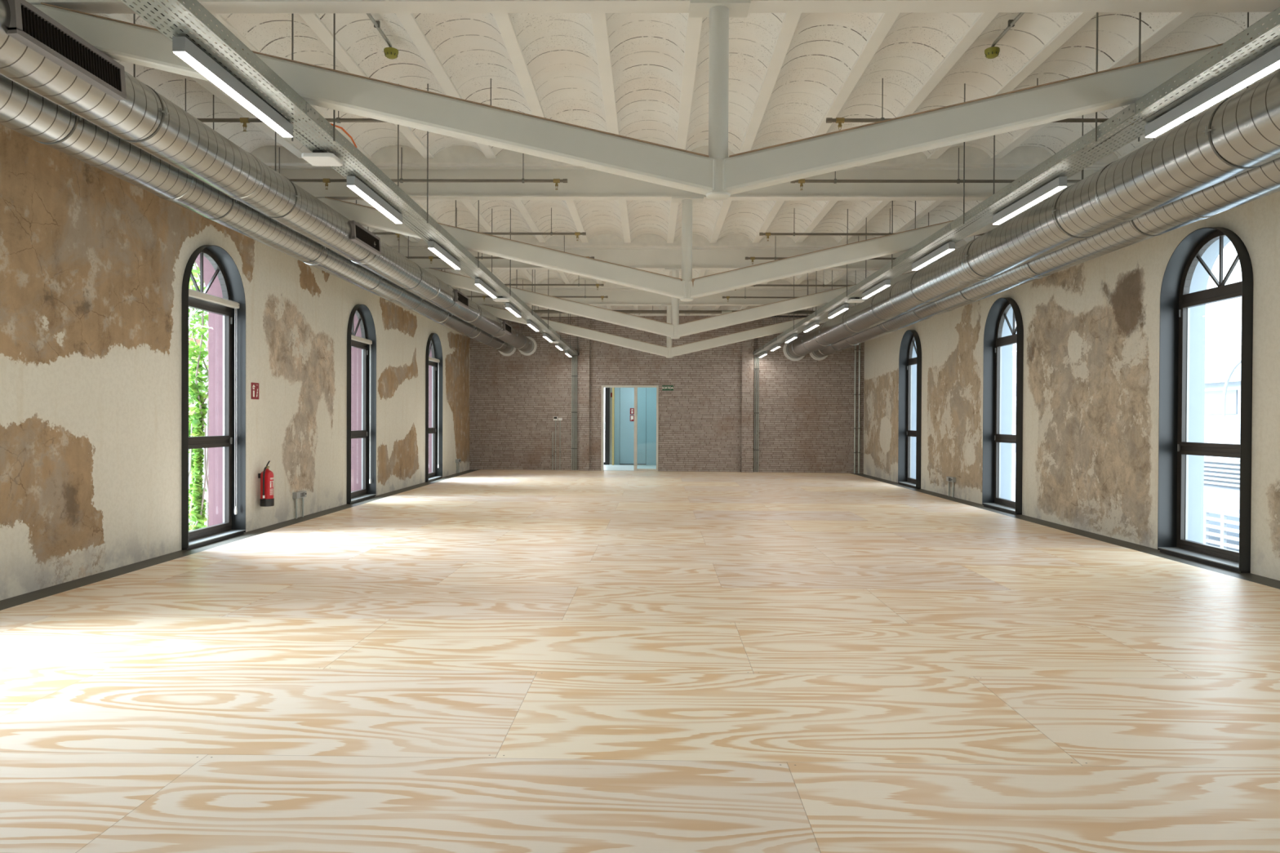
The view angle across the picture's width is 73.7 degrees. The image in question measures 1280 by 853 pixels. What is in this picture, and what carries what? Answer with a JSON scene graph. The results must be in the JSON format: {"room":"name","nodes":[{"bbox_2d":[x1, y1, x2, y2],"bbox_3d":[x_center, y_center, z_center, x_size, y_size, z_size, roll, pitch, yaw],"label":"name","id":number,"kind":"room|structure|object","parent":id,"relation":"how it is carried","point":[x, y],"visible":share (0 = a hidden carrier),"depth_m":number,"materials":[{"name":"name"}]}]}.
{"room":"empty industrial loft","nodes":[
{"label":"empty industrial loft","id":0,"kind":"room"},
{"bbox_2d":[0,124,470,600],"bbox_3d":[-5.137,0.554,9.320,0.380,7.520,30.100,0,0,1],"label":"wall","id":1,"kind":"structure","parent":0,"point":[93,262],"depth_m":8.50,"materials":[{"name":"paint"}]},
{"bbox_2d":[182,244,245,550],"bbox_3d":[-5.001,-0.375,9.865,0.270,3.410,1.310,0,0,1],"label":"window","id":2,"kind":"structure","parent":1,"relation":"in","point":[226,269],"depth_m":10.40,"materials":[{"name":"metal"}]},
{"bbox_2d":[188,288,239,514],"bbox_3d":[-4.971,-0.219,9.866,0.069,2.607,1.282,0,0,1],"label":"roller blind","id":3,"kind":"object","parent":2,"relation":"attached to","point":[192,293],"visible":0.95,"depth_m":10.27,"materials":[{"name":"beige fabric"}]},
{"bbox_2d":[0,470,476,610],"bbox_3d":[-4.963,1.354,9.389,0.675,0.040,29.629,0,0,1],"label":"trim","id":4,"kind":"structure","parent":1,"relation":"attached to","point":[46,592],"depth_m":8.75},
{"bbox_2d":[251,382,258,399],"bbox_3d":[-4.920,-0.454,10.909,0.006,0.210,0.210,0,0,1],"label":"fire extinguisher sign","id":5,"kind":"object","parent":1,"relation":"attached to","point":[255,386],"visible":1,"depth_m":10.90,"materials":[{"name":"red plastic"}]},
{"bbox_2d":[257,460,274,506],"bbox_3d":[-4.815,0.735,11.012,0.173,0.583,0.173,0,1,-44],"label":"fire extinguisher","id":6,"kind":"object","parent":1,"relation":"attached to","point":[266,477],"visible":1,"depth_m":10.95,"materials":[{"name":"red metal"}]},
{"bbox_2d":[293,490,306,519],"bbox_3d":[-4.880,1.123,12.241,0.067,0.375,0.340,0,0,1],"label":"box","id":7,"kind":"object","parent":1,"relation":"attached to","point":[302,494],"visible":1,"depth_m":12.17,"materials":[{"name":"grey plastic"}]},
{"bbox_2d":[346,304,376,503],"bbox_3d":[-4.939,-0.417,14.870,0.270,3.410,1.310,0,0,1],"label":"window","id":8,"kind":"structure","parent":1,"relation":"in","point":[367,433],"depth_m":15.42,"materials":[{"name":"metal"}]},
{"bbox_2d":[351,334,372,484],"bbox_3d":[-4.908,-0.261,14.870,0.069,2.607,1.282,0,0,1],"label":"roller blind","id":9,"kind":"object","parent":8,"relation":"attached to","point":[355,338],"visible":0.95,"depth_m":14.96,"materials":[{"name":"beige fabric"}]},
{"bbox_2d":[425,333,443,482],"bbox_3d":[-4.878,-0.459,19.829,0.270,3.410,1.310,0,0,1],"label":"window","id":10,"kind":"structure","parent":1,"relation":"in","point":[433,340],"depth_m":20.38,"materials":[{"name":"metal"}]},
{"bbox_2d":[428,356,439,467],"bbox_3d":[-4.847,-0.302,19.830,0.069,2.607,1.282,0,0,1],"label":"roller blind","id":11,"kind":"object","parent":10,"relation":"attached to","point":[430,358],"visible":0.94,"depth_m":20.39,"materials":[{"name":"grey fabric"}]},
{"bbox_2d":[455,458,461,473],"bbox_3d":[-4.755,1.039,22.320,0.067,0.375,0.340,0,0,1],"label":"box","id":12,"kind":"object","parent":1,"relation":"attached to","point":[457,460],"visible":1,"depth_m":22.21,"materials":[{"name":"grey plastic"}]},
{"bbox_2d":[604,387,656,471],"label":"door","id":13,"kind":"structure","parent":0,"point":[620,430],"depth_m":26.62,"materials":[{"name":"teal glass"}]},
{"bbox_2d":[630,408,634,414],"bbox_3d":[-0.198,-0.474,26.610,0.230,0.190,0.006,0,0,1],"label":"fire sign","id":14,"kind":"object","parent":13,"relation":"attached to","point":[632,410],"visible":0.53,"depth_m":26.61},
{"bbox_2d":[630,415,634,421],"bbox_3d":[-0.199,-0.259,26.612,0.230,0.190,0.006,0,0,1],"label":"fire sign","id":15,"kind":"object","parent":13,"relation":"attached to","point":[632,417],"visible":0.62,"depth_m":26.61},
{"bbox_2d":[0,469,1279,852],"bbox_3d":[0.406,1.355,9.104,10.357,0.030,29.291,0,0,1],"label":"floor","id":16,"kind":"structure","parent":0,"point":[481,660],"depth_m":4.46,"materials":[{"name":"brown wood"}]},
{"bbox_2d":[469,309,864,474],"bbox_3d":[0.625,-1.009,23.446,11.598,4.580,0.481,0,0,5],"label":"wall","id":17,"kind":"structure","parent":0,"point":[806,416],"depth_m":23.28,"materials":[{"name":"brick"}]},
{"bbox_2d":[551,431,553,470],"bbox_3d":[-2.417,0.681,23.623,0.035,1.050,0.034,0,0,5],"label":"conduit","id":18,"kind":"object","parent":17,"relation":"attached to","point":[553,432],"visible":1,"depth_m":23.62,"materials":[{"name":"grey metal"}]},
{"bbox_2d":[555,420,555,470],"bbox_3d":[-2.336,0.520,23.615,0.031,1.372,0.032,0,0,5],"label":"conduit","id":19,"kind":"object","parent":17,"relation":"attached to","point":[555,420],"visible":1,"depth_m":23.60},
{"bbox_2d":[571,355,573,470],"bbox_3d":[-1.873,-0.366,23.557,0.039,3.150,0.046,0,0,6],"label":"conduit","id":20,"kind":"object","parent":17,"relation":"attached to","point":[571,356],"visible":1,"depth_m":23.54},
{"bbox_2d":[573,355,574,470],"bbox_3d":[-1.831,-0.366,23.553,0.039,3.150,0.046,0,0,6],"label":"conduit","id":21,"kind":"object","parent":17,"relation":"attached to","point":[573,356],"visible":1,"depth_m":23.53,"materials":[{"name":"grey metal"}]},
{"bbox_2d":[573,355,576,470],"bbox_3d":[-1.790,-0.366,23.549,0.039,3.150,0.046,0,0,5],"label":"conduit","id":22,"kind":"object","parent":17,"relation":"attached to","point":[575,356],"visible":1,"depth_m":23.53,"materials":[{"name":"grey metal"}]},
{"bbox_2d":[575,355,577,470],"bbox_3d":[-1.748,-0.366,23.545,0.039,3.150,0.046,0,0,5],"label":"conduit","id":23,"kind":"object","parent":17,"relation":"attached to","point":[576,356],"visible":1,"depth_m":23.53,"materials":[{"name":"grey metal"}]},
{"bbox_2d":[600,385,658,471],"bbox_3d":[-0.275,0.054,23.476,1.576,2.365,0.150,0,0,5],"label":"door frame","id":24,"kind":"structure","parent":17,"relation":"in","point":[635,456],"depth_m":23.40,"materials":[{"name":"grey metal"}]},
{"bbox_2d":[662,385,673,390],"bbox_3d":[0.760,-1.052,23.316,0.313,0.140,0.014,0,0,5],"label":"exit sign","id":25,"kind":"object","parent":17,"relation":"attached to","point":[664,387],"visible":1,"depth_m":23.31,"materials":[{"name":"green plastic"}]},
{"bbox_2d":[753,356,755,471],"bbox_3d":[3.101,-0.330,23.078,0.041,3.130,0.048,0,0,5],"label":"conduit","id":26,"kind":"object","parent":17,"relation":"attached to","point":[754,357],"visible":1,"depth_m":23.06,"materials":[{"name":"grey metal"}]},
{"bbox_2d":[755,356,757,471],"bbox_3d":[3.149,-0.330,23.074,0.041,3.130,0.048,0,0,6],"label":"conduit","id":27,"kind":"object","parent":17,"relation":"attached to","point":[756,357],"visible":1,"depth_m":23.05,"materials":[{"name":"grey metal"}]},
{"bbox_2d":[757,356,759,472],"bbox_3d":[3.197,-0.329,23.069,0.041,3.130,0.048,0,0,6],"label":"conduit","id":28,"kind":"object","parent":17,"relation":"attached to","point":[758,357],"visible":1,"depth_m":23.05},
{"bbox_2d":[853,345,856,473],"bbox_3d":[5.749,-0.811,22.806,0.056,4.120,0.075,0,0,5],"label":"conduit","id":29,"kind":"object","parent":17,"relation":"attached to","point":[855,349],"visible":0.88,"depth_m":22.78,"materials":[{"name":"grey metal"}]},
{"bbox_2d":[857,343,861,473],"bbox_3d":[5.859,-0.810,22.794,0.064,4.120,0.079,0,0,6],"label":"conduit","id":30,"kind":"object","parent":17,"relation":"attached to","point":[859,349],"visible":0.88,"depth_m":22.77,"materials":[{"name":"metal"}]},
{"bbox_2d":[93,12,1279,316],"bbox_3d":[0.449,-3.148,9.219,11.960,0.465,30.300,0,0,1],"label":"ceiling","id":31,"kind":"structure","parent":0,"point":[640,76],"depth_m":7.31,"materials":[{"name":"paint"}]},
{"bbox_2d":[0,74,515,355],"bbox_3d":[-3.875,-2.438,9.235,0.520,1.205,29.211,0,0,1],"label":"ventilation duct","id":32,"kind":"object","parent":31,"relation":"hanging from","point":[24,111],"visible":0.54,"depth_m":7.04,"materials":[{"name":"metal"}]},
{"bbox_2d":[0,0,537,355],"bbox_3d":[-3.305,-2.442,9.204,0.532,1.191,29.164,0,0,1],"label":"ventilation duct","id":33,"kind":"object","parent":31,"relation":"hanging from","point":[37,52],"visible":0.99,"depth_m":5.98,"materials":[{"name":"metal"}]},
{"bbox_2d":[6,0,126,100],"bbox_3d":[-3.173,-2.087,4.753,0.076,0.206,0.900,0,0,1],"label":"grille","id":34,"kind":"object","parent":33,"relation":"attached to","point":[28,28],"depth_m":4.67,"materials":[{"name":"black metal"}]},
{"bbox_2d":[348,220,381,255],"bbox_3d":[-3.112,-2.128,9.672,0.076,0.206,0.900,0,0,1],"label":"grille","id":35,"kind":"object","parent":33,"relation":"attached to","point":[360,237],"depth_m":9.59,"materials":[{"name":"black metal"}]},
{"bbox_2d":[453,289,469,308],"bbox_3d":[-3.051,-2.169,14.572,0.076,0.206,0.900,0,0,1],"label":"grille","id":36,"kind":"object","parent":33,"relation":"attached to","point":[460,301],"depth_m":14.48,"materials":[{"name":"black metal"}]},
{"bbox_2d":[502,321,511,334],"bbox_3d":[-2.993,-2.208,19.221,0.076,0.206,0.900,0,0,1],"label":"grille","id":37,"kind":"object","parent":33,"relation":"attached to","point":[507,330],"depth_m":19.11,"materials":[{"name":"black metal"}]},
{"bbox_2d":[120,0,578,355],"bbox_3d":[-1.991,-2.431,9.122,0.273,1.230,28.834,0,0,1],"label":"cable tray","id":38,"kind":"object","parent":31,"relation":"hanging from","point":[156,15],"visible":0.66,"depth_m":5.11,"materials":[{"name":"metal"}]},
{"bbox_2d":[172,35,293,137],"bbox_3d":[-2.099,-1.756,4.487,0.058,0.081,1.180,0,0,1],"label":"lamp","id":39,"kind":"object","parent":38,"relation":"attached to","point":[182,46],"visible":1,"depth_m":4.33,"materials":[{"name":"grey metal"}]},
{"bbox_2d":[301,150,342,166],"bbox_3d":[-2.107,-1.782,5.662,0.210,0.049,0.210,0,0,1],"label":"emergency light","id":40,"kind":"object","parent":38,"relation":"attached to","point":[317,157],"visible":1,"depth_m":5.62,"materials":[{"name":"white plastic"}]},
{"bbox_2d":[330,123,356,147],"bbox_3d":[-1.913,-1.897,5.534,0.026,0.039,0.452,0,0,1],"label":"cable","id":41,"kind":"object","parent":38,"relation":"on","point":[336,126],"visible":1,"depth_m":5.54,"materials":[{"name":"orange plastic"}]},
{"bbox_2d":[346,176,402,223],"bbox_3d":[-2.072,-1.774,6.722,0.058,0.081,1.180,0,0,1],"label":"lamp","id":42,"kind":"object","parent":38,"relation":"attached to","point":[353,183],"visible":1,"depth_m":6.59,"materials":[{"name":"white plastic"}]},
{"bbox_2d":[427,240,460,269],"bbox_3d":[-2.044,-1.793,8.957,0.058,0.081,1.180,0,0,1],"label":"lamp","id":43,"kind":"object","parent":38,"relation":"attached to","point":[433,246],"visible":1,"depth_m":8.80,"materials":[{"name":"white plastic"}]},
{"bbox_2d":[475,278,496,297],"bbox_3d":[-2.016,-1.812,11.191,0.058,0.081,1.180,0,0,1],"label":"lamp","id":44,"kind":"object","parent":38,"relation":"attached to","point":[478,282],"visible":1,"depth_m":11.03,"materials":[{"name":"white plastic"}]},
{"bbox_2d":[493,296,509,302],"bbox_3d":[-2.004,-1.837,12.311,0.210,0.049,0.210,0,0,1],"label":"emergency light","id":45,"kind":"object","parent":38,"relation":"attached to","point":[500,299],"visible":0.97,"depth_m":12.22,"materials":[{"name":"white plastic"}]},
{"bbox_2d":[505,302,520,317],"bbox_3d":[-1.988,-1.830,13.426,0.058,0.081,1.180,0,0,1],"label":"lamp","id":46,"kind":"object","parent":38,"relation":"attached to","point":[508,305],"visible":1,"depth_m":13.26,"materials":[{"name":"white plastic"}]},
{"bbox_2d":[506,307,520,317],"bbox_3d":[-1.988,-1.792,13.426,0.053,0.004,1.172,0,0,1],"label":"diffuser","id":47,"kind":"object","parent":46,"relation":"attached to","point":[513,310],"depth_m":13.43,"materials":[{"name":"white plastic"}]},
{"bbox_2d":[527,320,538,331],"bbox_3d":[-1.960,-1.849,15.661,0.058,0.081,1.180,0,0,1],"label":"lamp","id":48,"kind":"object","parent":38,"relation":"attached to","point":[530,323],"visible":1,"depth_m":15.49,"materials":[{"name":"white plastic"}]},
{"bbox_2d":[527,324,538,331],"bbox_3d":[-1.961,-1.810,15.661,0.053,0.004,1.172,0,0,1],"label":"diffuser","id":49,"kind":"object","parent":48,"relation":"attached to","point":[532,326],"depth_m":15.71,"materials":[{"name":"white plastic"}]},
{"bbox_2d":[542,333,552,342],"bbox_3d":[-1.933,-1.868,17.895,0.058,0.081,1.180,0,0,1],"label":"lamp","id":50,"kind":"object","parent":38,"relation":"attached to","point":[545,335],"visible":1,"depth_m":17.71,"materials":[{"name":"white plastic"}]},
{"bbox_2d":[555,342,563,350],"bbox_3d":[-1.905,-1.886,20.130,0.058,0.081,1.180,0,0,1],"label":"lamp","id":51,"kind":"object","parent":38,"relation":"attached to","point":[557,344],"visible":1,"depth_m":19.90,"materials":[{"name":"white plastic"}]},
{"bbox_2d":[564,351,571,356],"bbox_3d":[-1.877,-1.905,22.365,0.058,0.081,1.180,0,0,1],"label":"lamp","id":52,"kind":"object","parent":38,"relation":"attached to","point":[566,353],"visible":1,"depth_m":22.12,"materials":[{"name":"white plastic"}]},
{"bbox_2d":[185,78,546,131],"bbox_3d":[-2.874,-2.803,7.433,4.122,0.456,0.048,0,0,1],"label":"pipe","id":53,"kind":"object","parent":31,"relation":"hanging from","point":[242,120],"visible":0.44,"depth_m":7.43,"materials":[{"name":"gold metal"}]},
{"bbox_2d":[366,13,398,59],"bbox_3d":[-1.962,-2.952,5.979,0.112,0.125,1.556,0,0,1],"label":"smoke detector","id":54,"kind":"object","parent":31,"relation":"attached to","point":[390,52],"visible":1,"depth_m":6.65,"materials":[{"name":"yellow plastic"}]},
{"bbox_2d":[279,146,567,189],"bbox_3d":[-2.851,-2.818,9.313,4.122,0.456,0.048,0,0,1],"label":"pipe","id":55,"kind":"object","parent":31,"relation":"attached to","point":[401,180],"visible":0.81,"depth_m":9.29,"materials":[{"name":"gold metal"}]},
{"bbox_2d":[371,207,586,240],"bbox_3d":[-2.818,-2.840,11.963,4.122,0.456,0.048,0,0,1],"label":"pipe","id":56,"kind":"object","parent":31,"relation":"attached to","point":[577,233],"visible":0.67,"depth_m":11.94,"materials":[{"name":"gold metal"}]},
{"bbox_2d":[404,235,594,263],"bbox_3d":[-2.796,-2.855,13.752,4.122,0.456,0.048,0,0,1],"label":"pipe","id":57,"kind":"object","parent":31,"relation":"attached to","point":[482,257],"visible":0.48,"depth_m":13.74,"materials":[{"name":"gold metal"}]},
{"bbox_2d":[440,269,604,289],"bbox_3d":[-2.761,-2.878,16.512,4.122,0.456,0.048,0,0,1],"label":"pipe","id":58,"kind":"object","parent":31,"relation":"attached to","point":[578,284],"visible":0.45,"depth_m":16.48,"materials":[{"name":"gold metal"}]},
{"bbox_2d":[459,280,608,301],"bbox_3d":[-2.741,-2.892,18.132,4.122,0.456,0.048,0,0,1],"label":"pipe","id":59,"kind":"object","parent":31,"relation":"attached to","point":[482,296],"visible":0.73,"depth_m":18.11,"materials":[{"name":"gold metal"}]},
{"bbox_2d":[25,0,1279,200],"bbox_3d":[0.393,-2.242,5.067,10.740,1.767,0.340,0,0,1],"label":"roof truss","id":60,"kind":"object","parent":31,"relation":"attached to","point":[717,175],"visible":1,"depth_m":5.02,"materials":[{"name":"beige paint"}]},
{"bbox_2d":[506,306,815,314],"bbox_3d":[0.606,-2.989,21.970,10.720,0.295,0.104,0,0,1],"label":"pipe","id":61,"kind":"object","parent":31,"relation":"hanging from","point":[722,312],"visible":0.25,"depth_m":21.93,"materials":[{"name":"gold metal"}]},
{"bbox_2d":[449,278,879,358],"bbox_3d":[0.558,-2.353,18.296,10.740,1.767,0.340,0,0,1],"label":"roof truss","id":62,"kind":"object","parent":31,"relation":"attached to","point":[618,295],"visible":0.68,"depth_m":18.25,"materials":[{"name":"grey metal"}]},
{"bbox_2d":[379,234,966,338],"bbox_3d":[0.503,-2.316,13.896,10.740,1.767,0.340,0,0,1],"label":"roof truss","id":63,"kind":"object","parent":31,"relation":"attached to","point":[645,251],"visible":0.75,"depth_m":13.85,"materials":[{"name":"white metal"}]},
{"bbox_2d":[250,145,1118,301],"bbox_3d":[0.448,-2.279,9.466,10.740,1.767,0.340,0,0,1],"label":"roof truss","id":64,"kind":"object","parent":31,"relation":"attached to","point":[457,162],"visible":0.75,"depth_m":9.42,"materials":[{"name":"grey metal"}]},
{"bbox_2d":[734,284,850,290],"bbox_3d":[3.811,-2.848,16.431,4.172,0.456,0.048,0,0,1],"label":"pipe","id":65,"kind":"object","parent":31,"relation":"attached to","point":[823,285],"visible":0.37,"depth_m":16.43,"materials":[{"name":"gold metal"}]},
{"bbox_2d":[722,296,871,302],"bbox_3d":[3.831,-2.861,18.050,4.172,0.456,0.048,0,0,1],"label":"pipe","id":66,"kind":"object","parent":31,"relation":"attached to","point":[723,297],"visible":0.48,"depth_m":18.06,"materials":[{"name":"gold metal"}]},
{"bbox_2d":[745,256,942,264],"bbox_3d":[3.777,-2.825,13.671,4.172,0.456,0.048,0,0,1],"label":"pipe","id":67,"kind":"object","parent":31,"relation":"attached to","point":[746,258],"visible":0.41,"depth_m":13.68,"materials":[{"name":"gold metal"}]},
{"bbox_2d":[759,208,986,240],"bbox_3d":[3.755,-2.810,11.881,4.172,0.456,0.048,0,0,1],"label":"pipe","id":68,"kind":"object","parent":31,"relation":"attached to","point":[793,233],"visible":0.51,"depth_m":11.88,"materials":[{"name":"gold metal"}]},
{"bbox_2d":[790,147,1083,190],"bbox_3d":[3.722,-2.788,9.232,4.172,0.456,0.048,0,0,1],"label":"pipe","id":69,"kind":"object","parent":31,"relation":"attached to","point":[835,180],"visible":0.63,"depth_m":9.23,"materials":[{"name":"gold metal"}]},
{"bbox_2d":[984,12,1024,58],"bbox_3d":[2.732,-2.930,5.920,0.112,0.125,1.556,0,0,1],"label":"smoke detector","id":70,"kind":"object","parent":31,"relation":"attached to","point":[992,52],"visible":1,"depth_m":6.59,"materials":[{"name":"yellow plastic"}]},
{"bbox_2d":[826,78,1194,130],"bbox_3d":[3.698,-2.772,7.352,4.172,0.456,0.048,0,0,1],"label":"pipe","id":71,"kind":"object","parent":31,"relation":"attached to","point":[828,120],"visible":0.34,"depth_m":7.36,"materials":[{"name":"gold metal"}]},
{"bbox_2d":[753,6,1279,355],"bbox_3d":[2.996,-2.406,8.852,0.273,1.230,28.417,0,0,1],"label":"cable tray","id":72,"kind":"object","parent":31,"relation":"hanging from","point":[1095,153],"visible":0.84,"depth_m":5.53,"materials":[{"name":"metal"}]},
{"bbox_2d":[759,351,767,357],"bbox_3d":[3.211,-1.881,22.302,0.058,0.081,1.180,0,0,1],"label":"lamp","id":73,"kind":"object","parent":72,"relation":"attached to","point":[763,353],"visible":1,"depth_m":22.08,"materials":[{"name":"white plastic"}]},
{"bbox_2d":[770,343,780,351],"bbox_3d":[3.183,-1.863,20.067,0.058,0.081,1.180,0,0,1],"label":"lamp","id":74,"kind":"object","parent":72,"relation":"attached to","point":[778,345],"visible":1,"depth_m":19.90,"materials":[{"name":"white plastic"}]},
{"bbox_2d":[785,333,797,342],"bbox_3d":[3.155,-1.844,17.832,0.058,0.081,1.180,0,0,1],"label":"lamp","id":75,"kind":"object","parent":72,"relation":"attached to","point":[793,336],"visible":1,"depth_m":17.61,"materials":[{"name":"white plastic"}]},
{"bbox_2d":[804,320,818,332],"bbox_3d":[3.127,-1.825,15.598,0.058,0.081,1.180,0,0,1],"label":"lamp","id":76,"kind":"object","parent":72,"relation":"attached to","point":[815,323],"visible":1,"depth_m":15.45,"materials":[{"name":"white plastic"}]},
{"bbox_2d":[804,324,818,332],"bbox_3d":[3.127,-1.787,15.598,0.053,0.004,1.172,0,0,1],"label":"diffuser","id":77,"kind":"object","parent":76,"relation":"attached to","point":[811,326],"depth_m":15.61,"materials":[{"name":"white plastic"}]},
{"bbox_2d":[828,303,848,318],"bbox_3d":[3.099,-1.807,13.363,0.058,0.081,1.180,0,0,1],"label":"lamp","id":78,"kind":"object","parent":72,"relation":"attached to","point":[844,307],"visible":1,"depth_m":13.23,"materials":[{"name":"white plastic"}]},
{"bbox_2d":[828,308,848,318],"bbox_3d":[3.099,-1.768,13.363,0.053,0.004,1.172,0,0,1],"label":"diffuser","id":79,"kind":"object","parent":78,"relation":"attached to","point":[838,311],"depth_m":13.38,"materials":[{"name":"white plastic"}]},
{"bbox_2d":[847,297,864,302],"bbox_3d":[3.100,-1.813,12.248,0.210,0.049,0.210,0,0,1],"label":"emergency light","id":80,"kind":"object","parent":72,"relation":"attached to","point":[855,300],"visible":1,"depth_m":12.16,"materials":[{"name":"white plastic"}]},
{"bbox_2d":[862,279,890,298],"bbox_3d":[3.071,-1.788,11.128,0.058,0.081,1.180,0,0,1],"label":"lamp","id":81,"kind":"object","parent":72,"relation":"attached to","point":[886,282],"visible":1,"depth_m":10.98,"materials":[{"name":"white plastic"}]},
{"bbox_2d":[862,284,889,298],"bbox_3d":[3.071,-1.750,11.129,0.053,0.004,1.172,0,0,1],"label":"diffuser","id":82,"kind":"object","parent":81,"relation":"attached to","point":[880,287],"depth_m":11.10,"materials":[{"name":"white plastic"}]},
{"bbox_2d":[911,241,955,270],"bbox_3d":[3.044,-1.770,8.893,0.058,0.081,1.180,0,0,1],"label":"lamp","id":83,"kind":"object","parent":72,"relation":"attached to","point":[949,246],"visible":1,"depth_m":8.76,"materials":[{"name":"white plastic"}]},
{"bbox_2d":[992,176,1066,224],"bbox_3d":[3.016,-1.751,6.659,0.058,0.081,1.180,0,0,1],"label":"lamp","id":84,"kind":"object","parent":72,"relation":"attached to","point":[1060,183],"visible":1,"depth_m":6.52,"materials":[{"name":"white plastic"}]},
{"bbox_2d":[1144,45,1279,137],"bbox_3d":[2.988,-1.732,4.424,0.058,0.081,1.180,0,0,1],"label":"lamp","id":85,"kind":"object","parent":72,"relation":"attached to","point":[1269,62],"visible":1,"depth_m":4.39,"materials":[{"name":"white plastic"}]},
{"bbox_2d":[782,12,1279,360],"bbox_3d":[4.000,-2.321,8.808,0.630,1.360,28.553,0,0,1],"label":"ventilation duct","id":86,"kind":"object","parent":31,"relation":"hanging from","point":[1240,134],"visible":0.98,"depth_m":6.95,"materials":[{"name":"metal"}]},
{"bbox_2d":[809,106,1279,360],"bbox_3d":[4.640,-2.328,8.773,0.550,1.340,28.499,0,0,1],"label":"ventilation duct","id":87,"kind":"object","parent":31,"relation":"hanging from","point":[1264,180],"visible":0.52,"depth_m":8.19,"materials":[{"name":"metal"}]},
{"bbox_2d":[863,191,1279,580],"bbox_3d":[5.996,0.609,8.732,0.380,7.520,29.200,0,0,1],"label":"wall","id":88,"kind":"structure","parent":0,"point":[1091,327],"depth_m":11.10,"materials":[{"name":"beige paint"}]},
{"bbox_2d":[772,315,807,317],"bbox_3d":[4.709,-2.914,22.620,2.530,0.034,0.034,0,0,1],"label":"pipe","id":89,"kind":"object","parent":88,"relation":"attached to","point":[772,316],"visible":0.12,"depth_m":22.61,"materials":[{"name":"black metal"}]},
{"bbox_2d":[897,329,921,488],"bbox_3d":[5.983,-0.400,18.624,0.300,3.410,1.310,0,0,1],"label":"window","id":90,"kind":"structure","parent":88,"relation":"in","point":[905,432],"depth_m":19.17,"materials":[{"name":"metal"}]},
{"bbox_2d":[946,476,955,497],"bbox_3d":[5.861,1.139,16.088,0.067,0.375,0.340,0,0,1],"label":"box","id":91,"kind":"object","parent":88,"relation":"attached to","point":[952,479],"visible":1,"depth_m":15.98,"materials":[{"name":"grey plastic"}]},
{"bbox_2d":[982,297,1023,514],"bbox_3d":[5.922,-0.359,13.725,0.300,3.410,1.310,0,0,1],"label":"window","id":92,"kind":"structure","parent":88,"relation":"in","point":[993,341],"depth_m":14.27,"materials":[{"name":"metal"}]},
{"bbox_2d":[852,473,1279,589],"bbox_3d":[5.821,1.407,8.806,0.765,0.040,28.731,0,0,1],"label":"trim","id":93,"kind":"structure","parent":88,"relation":"attached to","point":[1266,581],"depth_m":10.27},
{"bbox_2d":[1157,226,1253,573],"bbox_3d":[5.860,-0.317,8.745,0.300,3.410,1.310,0,0,1],"label":"window","id":94,"kind":"structure","parent":88,"relation":"in","point":[1176,301],"depth_m":9.25,"materials":[{"name":"metal"}]},
{"label":"outside","id":95,"kind":"structure","parent":0,"visible":0},
{"bbox_3d":[-22.490,4.243,20.317,34.560,0.200,100.000,0,0,1],"label":"ground","id":96,"kind":"structure","parent":95,"visible":0},
{"bbox_2d":[188,330,202,526],"bbox_3d":[-16.610,0.507,27.714,4.500,7.200,12.000,0,0,1],"label":"house","id":97,"kind":"structure","parent":96,"relation":"on","point":[197,340],"depth_m":27.65,"materials":[{"name":"white"}]},
{"bbox_2d":[188,262,208,531],"bbox_3d":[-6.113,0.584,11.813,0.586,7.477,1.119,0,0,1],"label":"tree","id":98,"kind":"object","parent":96,"relation":"on","point":[197,500],"visible":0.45,"depth_m":11.76,"materials":[{"name":"green plant"}]},
{"bbox_2d":[188,357,208,530],"bbox_3d":[-7.336,1.571,14.108,0.893,5.491,1.939,0,0,3],"label":"climbing vine","id":99,"kind":"object","parent":96,"relation":"on","point":[190,400],"visible":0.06,"depth_m":13.98,"materials":[{"name":"green plant"}]},
{"bbox_2d":[202,283,208,525],"bbox_3d":[-6.591,0.177,12.935,0.070,8.200,0.070,0,0,1],"label":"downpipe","id":100,"kind":"object","parent":96,"relation":"on","point":[206,358],"visible":0.02,"depth_m":12.91,"materials":[{"name":"white metal"}]},
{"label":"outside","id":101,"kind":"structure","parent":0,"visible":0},
{"bbox_3d":[33.385,5.417,29.633,53.920,0.200,120.000,0,0,1],"label":"ground","id":102,"kind":"structure","parent":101,"visible":0},
{"bbox_2d":[1011,322,1016,497],"bbox_3d":[30.788,-3.485,64.095,8.050,17.000,15.000,0,0,1],"label":"office block","id":103,"kind":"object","parent":102,"relation":"on","point":[1014,371],"visible":0.02,"depth_m":61.01,"materials":[{"name":"white"}]},
{"bbox_2d":[1203,355,1240,551],"bbox_3d":[16.531,1.479,19.059,7.800,7.700,11.100,0,0,1],"label":"annex building","id":104,"kind":"structure","parent":102,"relation":"on","point":[1221,500],"depth_m":20.93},
{"bbox_2d":[1203,504,1239,551],"bbox_3d":[13.752,2.472,19.102,0.850,0.990,10.100,0,0,1],"label":"louver","id":105,"kind":"object","parent":104,"relation":"on","point":[1226,508],"depth_m":19.76,"materials":[{"name":"white metal"}]},
{"bbox_2d":[1222,360,1240,416],"bbox_3d":[14.501,-0.978,19.781,0.070,1.485,2.936,0,0,1],"label":"tube","id":106,"kind":"object","parent":104,"relation":"on","point":[1238,362],"visible":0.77,"depth_m":21.13,"materials":[{"name":"white"}]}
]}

